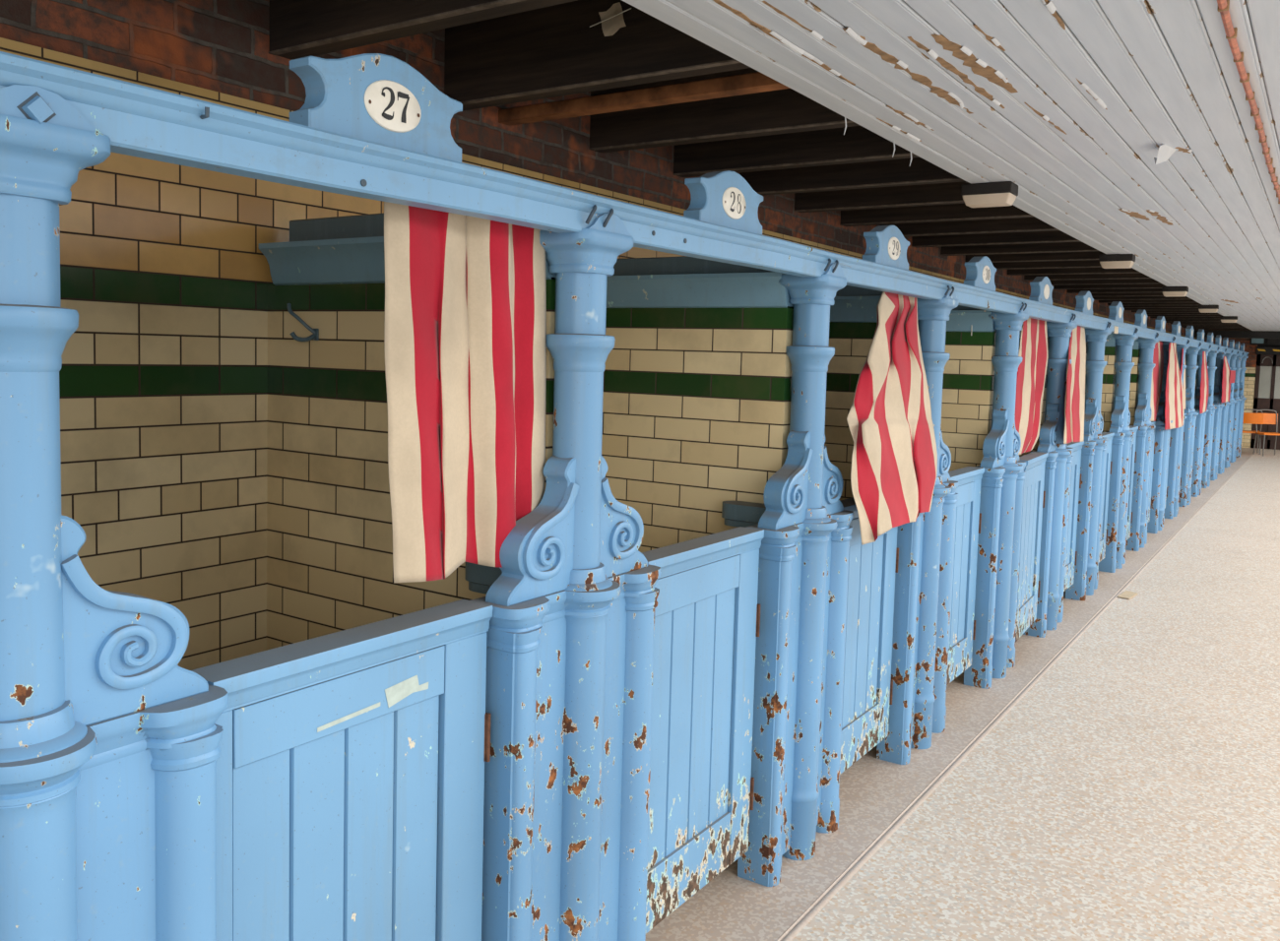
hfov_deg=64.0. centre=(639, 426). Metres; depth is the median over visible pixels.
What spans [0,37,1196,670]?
wall
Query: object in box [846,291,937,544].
striped curtain
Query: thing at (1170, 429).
door
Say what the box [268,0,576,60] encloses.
ceiling beam
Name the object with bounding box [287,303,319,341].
coat hook
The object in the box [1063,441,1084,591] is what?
door
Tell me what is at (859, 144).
ceiling beam
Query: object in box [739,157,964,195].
ceiling beam
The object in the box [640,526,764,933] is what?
door
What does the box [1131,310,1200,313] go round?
ceiling beam
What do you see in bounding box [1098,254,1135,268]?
ceiling lamp
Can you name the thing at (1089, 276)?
ceiling beam
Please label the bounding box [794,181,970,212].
ceiling beam
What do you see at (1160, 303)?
ceiling beam
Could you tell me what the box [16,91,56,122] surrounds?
washer
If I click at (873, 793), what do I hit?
floor
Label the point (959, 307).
trim
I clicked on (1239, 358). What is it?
post
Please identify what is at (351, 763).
door
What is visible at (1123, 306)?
ceiling beam
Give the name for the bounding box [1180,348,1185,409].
striped curtain
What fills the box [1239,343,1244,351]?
crest
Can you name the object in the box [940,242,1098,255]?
ceiling beam
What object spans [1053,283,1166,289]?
ceiling beam
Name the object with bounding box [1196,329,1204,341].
crest
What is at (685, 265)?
trim
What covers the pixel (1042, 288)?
crest
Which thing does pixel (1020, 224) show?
ceiling beam
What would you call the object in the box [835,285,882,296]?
trim
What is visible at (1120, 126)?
ceiling
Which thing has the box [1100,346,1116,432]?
wall partition
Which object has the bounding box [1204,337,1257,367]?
wall pier
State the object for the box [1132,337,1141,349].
trim
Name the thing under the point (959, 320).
trim
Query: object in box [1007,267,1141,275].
ceiling beam
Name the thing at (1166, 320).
ceiling beam
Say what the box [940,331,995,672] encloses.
wall partition
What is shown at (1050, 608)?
post
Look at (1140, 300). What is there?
ceiling beam
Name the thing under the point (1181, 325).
ceiling beam
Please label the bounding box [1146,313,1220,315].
ceiling beam
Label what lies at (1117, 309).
crest
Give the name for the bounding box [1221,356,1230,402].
striped curtain
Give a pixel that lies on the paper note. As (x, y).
(1116, 328)
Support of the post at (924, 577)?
attached to the wall partition at (852, 342)
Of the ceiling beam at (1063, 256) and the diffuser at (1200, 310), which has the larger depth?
the diffuser at (1200, 310)
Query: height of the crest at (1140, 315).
0.158 m
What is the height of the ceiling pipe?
0.022 m
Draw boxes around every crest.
[289,53,462,162]
[683,170,763,234]
[862,225,909,270]
[963,256,996,291]
[1028,276,1053,305]
[1075,290,1093,315]
[1108,301,1124,321]
[1134,309,1147,327]
[1154,316,1165,332]
[1171,320,1181,335]
[1185,325,1194,338]
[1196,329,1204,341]
[1206,332,1214,343]
[1215,334,1221,345]
[1222,337,1228,347]
[1228,339,1234,348]
[1234,341,1239,350]
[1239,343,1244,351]
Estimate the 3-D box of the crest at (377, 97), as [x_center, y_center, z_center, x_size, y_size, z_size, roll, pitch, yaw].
[-0.435,-0.547,1.741,0.055,0.158,0.340,4,5,34]
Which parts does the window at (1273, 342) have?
pane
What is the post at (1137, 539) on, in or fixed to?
attached to the wall partition at (1133, 385)
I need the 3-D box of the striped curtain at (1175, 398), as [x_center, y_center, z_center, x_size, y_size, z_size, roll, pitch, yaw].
[5.454,-0.407,10.408,0.010,0.874,1.645,4,5,34]
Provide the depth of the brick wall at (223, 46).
2.90 m
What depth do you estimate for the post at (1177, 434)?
11.13 m
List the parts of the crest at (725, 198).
number plate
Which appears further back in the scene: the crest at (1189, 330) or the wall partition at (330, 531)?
the crest at (1189, 330)
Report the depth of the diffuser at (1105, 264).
6.99 m
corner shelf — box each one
[464,562,502,594]
[721,501,766,527]
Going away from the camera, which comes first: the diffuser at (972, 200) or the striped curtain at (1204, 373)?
the diffuser at (972, 200)
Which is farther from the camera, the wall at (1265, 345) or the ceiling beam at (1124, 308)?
the wall at (1265, 345)
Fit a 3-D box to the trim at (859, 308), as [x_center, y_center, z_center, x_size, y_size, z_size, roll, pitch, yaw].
[0.769,-0.523,4.579,0.973,0.113,0.208,4,5,34]
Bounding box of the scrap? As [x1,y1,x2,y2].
[1117,590,1138,598]
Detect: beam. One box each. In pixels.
[0,51,1248,356]
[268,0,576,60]
[444,0,750,110]
[498,71,790,126]
[588,67,860,152]
[673,126,919,177]
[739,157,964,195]
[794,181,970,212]
[839,203,1035,226]
[879,217,1059,237]
[911,230,1082,247]
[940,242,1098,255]
[964,251,1104,262]
[992,259,1101,269]
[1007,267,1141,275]
[1024,272,1151,280]
[1050,278,1160,285]
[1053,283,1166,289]
[1066,288,1162,293]
[1090,292,1163,296]
[1091,296,1191,300]
[1098,299,1196,303]
[1107,302,1202,305]
[1122,305,1198,308]
[1124,308,1198,310]
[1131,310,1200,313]
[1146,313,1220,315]
[1147,315,1222,317]
[1150,317,1220,319]
[1155,318,1220,319]
[1165,320,1220,321]
[1165,321,1221,322]
[1170,322,1239,324]
[1180,324,1241,325]
[1181,325,1245,327]
[1182,326,1246,328]
[1193,327,1249,329]
[1193,328,1250,330]
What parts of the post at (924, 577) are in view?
panel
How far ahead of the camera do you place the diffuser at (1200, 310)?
12.21 m
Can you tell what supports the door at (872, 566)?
attached to the post at (804, 548)
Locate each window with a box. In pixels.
[1249,338,1266,344]
[1266,338,1279,345]
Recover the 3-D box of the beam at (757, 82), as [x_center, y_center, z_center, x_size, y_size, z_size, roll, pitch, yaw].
[0.294,-1.033,3.097,2.100,0.045,0.060,4,5,34]
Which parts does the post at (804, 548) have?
panel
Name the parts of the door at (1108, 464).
rail, board panel, rail, cap moulding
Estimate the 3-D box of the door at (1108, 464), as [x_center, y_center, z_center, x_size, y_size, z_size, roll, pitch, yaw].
[3.505,0.555,7.842,0.082,0.998,0.634,4,5,34]
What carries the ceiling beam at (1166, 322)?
attached to the ceiling
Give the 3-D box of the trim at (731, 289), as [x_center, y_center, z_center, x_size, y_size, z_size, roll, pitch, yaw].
[0.098,-0.470,3.585,0.973,0.113,0.208,4,5,34]
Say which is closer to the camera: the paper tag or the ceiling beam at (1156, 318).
the paper tag
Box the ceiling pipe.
[1216,0,1279,203]
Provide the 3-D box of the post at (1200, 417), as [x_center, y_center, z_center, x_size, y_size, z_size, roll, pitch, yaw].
[7.246,-0.086,13.273,0.197,1.948,0.563,4,5,34]
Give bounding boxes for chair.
[1242,408,1263,454]
[1252,409,1279,456]
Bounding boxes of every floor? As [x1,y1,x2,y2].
[645,448,1256,940]
[791,448,1279,940]
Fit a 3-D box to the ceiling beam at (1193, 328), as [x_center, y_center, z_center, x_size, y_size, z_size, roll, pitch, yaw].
[12.210,-2.036,19.971,3.000,0.292,0.087,4,5,34]
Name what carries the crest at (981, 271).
on the beam at (138, 120)
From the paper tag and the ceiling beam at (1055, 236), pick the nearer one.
the paper tag
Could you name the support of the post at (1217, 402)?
attached to the wall partition
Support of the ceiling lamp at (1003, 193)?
attached to the ceiling
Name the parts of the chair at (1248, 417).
seat, frame, backrest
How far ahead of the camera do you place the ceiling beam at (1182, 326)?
19.30 m
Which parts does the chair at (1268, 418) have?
leg, frame, backrest, seat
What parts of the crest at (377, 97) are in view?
number plate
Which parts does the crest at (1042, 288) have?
number plate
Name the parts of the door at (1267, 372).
pane, pane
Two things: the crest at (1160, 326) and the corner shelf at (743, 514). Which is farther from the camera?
the crest at (1160, 326)
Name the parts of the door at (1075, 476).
rail, board panel, rail, cap moulding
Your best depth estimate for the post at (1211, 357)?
14.16 m
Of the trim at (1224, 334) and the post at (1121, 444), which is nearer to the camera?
the post at (1121, 444)
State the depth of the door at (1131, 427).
9.00 m
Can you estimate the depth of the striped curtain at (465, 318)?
2.05 m
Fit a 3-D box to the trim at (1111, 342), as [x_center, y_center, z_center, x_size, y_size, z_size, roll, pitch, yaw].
[3.452,-0.734,8.554,0.973,0.113,0.208,4,5,34]
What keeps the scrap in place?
on the floor at (1131, 793)
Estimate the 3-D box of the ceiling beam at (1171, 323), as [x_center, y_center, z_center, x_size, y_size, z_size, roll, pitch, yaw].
[10.801,-1.926,17.884,3.000,0.292,0.087,4,5,34]
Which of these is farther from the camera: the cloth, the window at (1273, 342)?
the window at (1273, 342)
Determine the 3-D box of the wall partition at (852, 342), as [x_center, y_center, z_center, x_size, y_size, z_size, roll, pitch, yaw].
[0.726,0.424,4.658,1.013,1.800,0.100,4,5,34]
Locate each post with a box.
[0,84,229,940]
[470,204,660,940]
[737,257,853,887]
[876,285,959,765]
[963,302,1028,689]
[1023,314,1077,638]
[1065,321,1111,600]
[1098,327,1138,573]
[1125,333,1158,551]
[1147,336,1175,533]
[1163,339,1189,518]
[1178,342,1201,507]
[1190,344,1211,497]
[1201,346,1219,488]
[1210,348,1226,480]
[1217,349,1233,473]
[1224,351,1238,467]
[1230,352,1243,462]
[1235,353,1248,457]
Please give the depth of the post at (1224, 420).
16.09 m
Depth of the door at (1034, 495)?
5.83 m
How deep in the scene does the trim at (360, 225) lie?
2.65 m
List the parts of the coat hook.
plate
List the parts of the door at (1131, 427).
cap moulding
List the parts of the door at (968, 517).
rail, board panel, rail, cap moulding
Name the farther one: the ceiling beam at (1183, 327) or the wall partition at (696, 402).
the ceiling beam at (1183, 327)
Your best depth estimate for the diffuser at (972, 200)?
4.36 m
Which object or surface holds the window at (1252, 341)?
in the wall at (1265, 345)
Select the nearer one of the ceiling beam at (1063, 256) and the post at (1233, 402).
the ceiling beam at (1063, 256)
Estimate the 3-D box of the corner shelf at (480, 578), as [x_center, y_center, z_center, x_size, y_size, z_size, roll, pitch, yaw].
[-0.321,0.340,2.335,0.176,0.073,0.090,4,5,34]
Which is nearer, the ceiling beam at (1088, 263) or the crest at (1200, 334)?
the ceiling beam at (1088, 263)
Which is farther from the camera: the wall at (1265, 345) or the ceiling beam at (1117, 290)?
the wall at (1265, 345)
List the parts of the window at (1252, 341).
pane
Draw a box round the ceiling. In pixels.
[622,0,1279,331]
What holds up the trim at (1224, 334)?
attached to the wall at (166, 277)
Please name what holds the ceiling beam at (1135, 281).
attached to the ceiling
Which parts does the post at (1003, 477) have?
panel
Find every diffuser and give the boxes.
[962,192,1016,207]
[1099,260,1134,268]
[1162,291,1187,296]
[1198,309,1217,313]
[1220,320,1237,322]
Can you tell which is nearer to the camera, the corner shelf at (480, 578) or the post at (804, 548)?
the corner shelf at (480, 578)
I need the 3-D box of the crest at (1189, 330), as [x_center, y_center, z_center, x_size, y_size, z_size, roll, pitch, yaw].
[6.266,-1.073,11.672,0.055,0.158,0.340,4,5,34]
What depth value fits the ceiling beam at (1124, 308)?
14.17 m
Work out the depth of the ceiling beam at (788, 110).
3.74 m
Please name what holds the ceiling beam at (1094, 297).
attached to the ceiling
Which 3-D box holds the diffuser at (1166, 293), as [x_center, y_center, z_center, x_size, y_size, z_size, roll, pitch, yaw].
[5.032,-1.248,9.634,0.200,0.042,0.112,4,5,34]
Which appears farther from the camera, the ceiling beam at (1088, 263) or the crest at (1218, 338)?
the crest at (1218, 338)
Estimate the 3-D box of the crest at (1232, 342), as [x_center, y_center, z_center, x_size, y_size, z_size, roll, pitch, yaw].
[9.620,-1.336,16.640,0.055,0.158,0.340,4,5,34]
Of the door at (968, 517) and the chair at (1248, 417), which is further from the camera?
the chair at (1248, 417)
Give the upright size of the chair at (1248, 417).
0.886 m
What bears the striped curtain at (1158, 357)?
hanging from the beam at (138, 120)
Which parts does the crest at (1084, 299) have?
number plate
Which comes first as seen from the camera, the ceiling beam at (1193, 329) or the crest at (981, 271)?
the crest at (981, 271)
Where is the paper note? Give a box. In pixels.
[1113,325,1118,333]
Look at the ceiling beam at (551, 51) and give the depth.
3.09 m
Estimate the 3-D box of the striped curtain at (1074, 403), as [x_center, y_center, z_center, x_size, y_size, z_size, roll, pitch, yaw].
[2.714,-0.294,6.400,0.084,0.793,0.784,4,5,34]
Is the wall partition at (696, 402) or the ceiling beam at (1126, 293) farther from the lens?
the ceiling beam at (1126, 293)
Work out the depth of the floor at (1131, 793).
3.95 m
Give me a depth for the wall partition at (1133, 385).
9.28 m
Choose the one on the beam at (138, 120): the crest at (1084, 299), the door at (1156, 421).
the crest at (1084, 299)
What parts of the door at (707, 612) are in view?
rail, board panel, rail, cap moulding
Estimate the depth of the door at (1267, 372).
21.38 m
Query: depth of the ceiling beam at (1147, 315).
15.69 m
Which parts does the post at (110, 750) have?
panel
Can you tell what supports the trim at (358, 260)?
on the wall partition at (330, 531)
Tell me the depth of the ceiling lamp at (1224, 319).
14.68 m
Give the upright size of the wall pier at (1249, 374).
1.700 m
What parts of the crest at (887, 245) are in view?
number plate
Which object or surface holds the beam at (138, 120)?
on the post at (110, 750)
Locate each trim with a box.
[258,236,555,285]
[289,213,383,241]
[606,271,793,308]
[612,256,771,275]
[776,448,1257,940]
[830,295,881,322]
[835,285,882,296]
[946,310,996,332]
[952,305,982,310]
[1104,332,1116,346]
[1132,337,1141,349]
[1193,330,1279,338]
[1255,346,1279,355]
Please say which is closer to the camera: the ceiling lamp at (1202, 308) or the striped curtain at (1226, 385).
the ceiling lamp at (1202, 308)
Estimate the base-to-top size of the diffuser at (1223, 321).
0.042 m
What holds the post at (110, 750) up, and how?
attached to the wall partition
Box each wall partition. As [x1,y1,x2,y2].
[266,277,555,650]
[601,307,793,552]
[824,321,877,501]
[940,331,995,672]
[1018,337,1048,456]
[1064,342,1087,591]
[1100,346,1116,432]
[1128,348,1140,425]
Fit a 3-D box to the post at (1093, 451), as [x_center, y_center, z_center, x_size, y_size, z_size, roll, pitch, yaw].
[3.222,0.230,7.311,0.197,1.948,0.563,4,5,34]
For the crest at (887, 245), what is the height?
0.158 m
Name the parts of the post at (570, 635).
panel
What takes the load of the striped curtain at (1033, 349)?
hanging from the beam at (138, 120)
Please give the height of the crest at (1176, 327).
0.158 m
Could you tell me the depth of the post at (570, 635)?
2.25 m
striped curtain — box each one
[384,201,546,583]
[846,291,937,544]
[1014,318,1048,454]
[1063,325,1086,444]
[1150,341,1163,421]
[1164,342,1184,430]
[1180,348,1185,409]
[1199,351,1208,413]
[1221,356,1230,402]
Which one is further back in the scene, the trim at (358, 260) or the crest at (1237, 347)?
the crest at (1237, 347)
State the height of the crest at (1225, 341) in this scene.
0.158 m
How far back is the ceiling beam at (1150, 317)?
16.17 m
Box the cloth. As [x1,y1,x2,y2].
[1229,370,1235,383]
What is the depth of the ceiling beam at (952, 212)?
5.81 m
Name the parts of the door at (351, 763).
board panel, rail, cap moulding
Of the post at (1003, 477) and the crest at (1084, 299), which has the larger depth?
the crest at (1084, 299)
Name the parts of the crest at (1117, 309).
number plate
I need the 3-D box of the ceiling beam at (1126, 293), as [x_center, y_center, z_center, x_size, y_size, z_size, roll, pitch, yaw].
[6.224,-1.566,11.102,3.000,0.292,0.087,4,5,34]
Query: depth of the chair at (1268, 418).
19.90 m
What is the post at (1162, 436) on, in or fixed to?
attached to the wall partition
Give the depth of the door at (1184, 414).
12.04 m
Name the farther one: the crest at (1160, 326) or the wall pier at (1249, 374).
the wall pier at (1249, 374)
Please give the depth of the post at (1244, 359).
19.13 m
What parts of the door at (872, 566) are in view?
cap moulding, rail, board panel, rail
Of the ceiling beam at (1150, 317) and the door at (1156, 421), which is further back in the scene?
the ceiling beam at (1150, 317)
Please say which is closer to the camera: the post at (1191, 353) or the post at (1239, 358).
the post at (1191, 353)
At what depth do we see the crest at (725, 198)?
2.67 m
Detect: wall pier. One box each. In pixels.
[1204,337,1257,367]
[1241,367,1256,447]
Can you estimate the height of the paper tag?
0.093 m
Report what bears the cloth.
hanging from the post at (1224, 420)
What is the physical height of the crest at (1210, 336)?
0.158 m
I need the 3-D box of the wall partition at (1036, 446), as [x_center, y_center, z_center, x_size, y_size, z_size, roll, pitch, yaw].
[2.067,0.319,6.646,1.013,1.800,0.100,4,5,34]
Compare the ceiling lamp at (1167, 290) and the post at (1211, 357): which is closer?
the ceiling lamp at (1167, 290)
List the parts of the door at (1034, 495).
rail, board panel, rail, cap moulding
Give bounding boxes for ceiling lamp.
[960,181,1018,207]
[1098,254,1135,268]
[1161,286,1188,296]
[1198,305,1218,313]
[1220,316,1237,322]
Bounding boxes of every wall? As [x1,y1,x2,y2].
[0,0,1186,335]
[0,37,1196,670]
[1195,337,1279,347]
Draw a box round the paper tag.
[589,1,631,36]
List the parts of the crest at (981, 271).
number plate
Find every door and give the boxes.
[191,599,492,940]
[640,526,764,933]
[839,497,898,774]
[946,466,984,685]
[1015,451,1048,642]
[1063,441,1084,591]
[1098,432,1114,562]
[1126,425,1138,539]
[1147,420,1157,522]
[1164,429,1171,509]
[1179,412,1186,487]
[1250,354,1279,449]

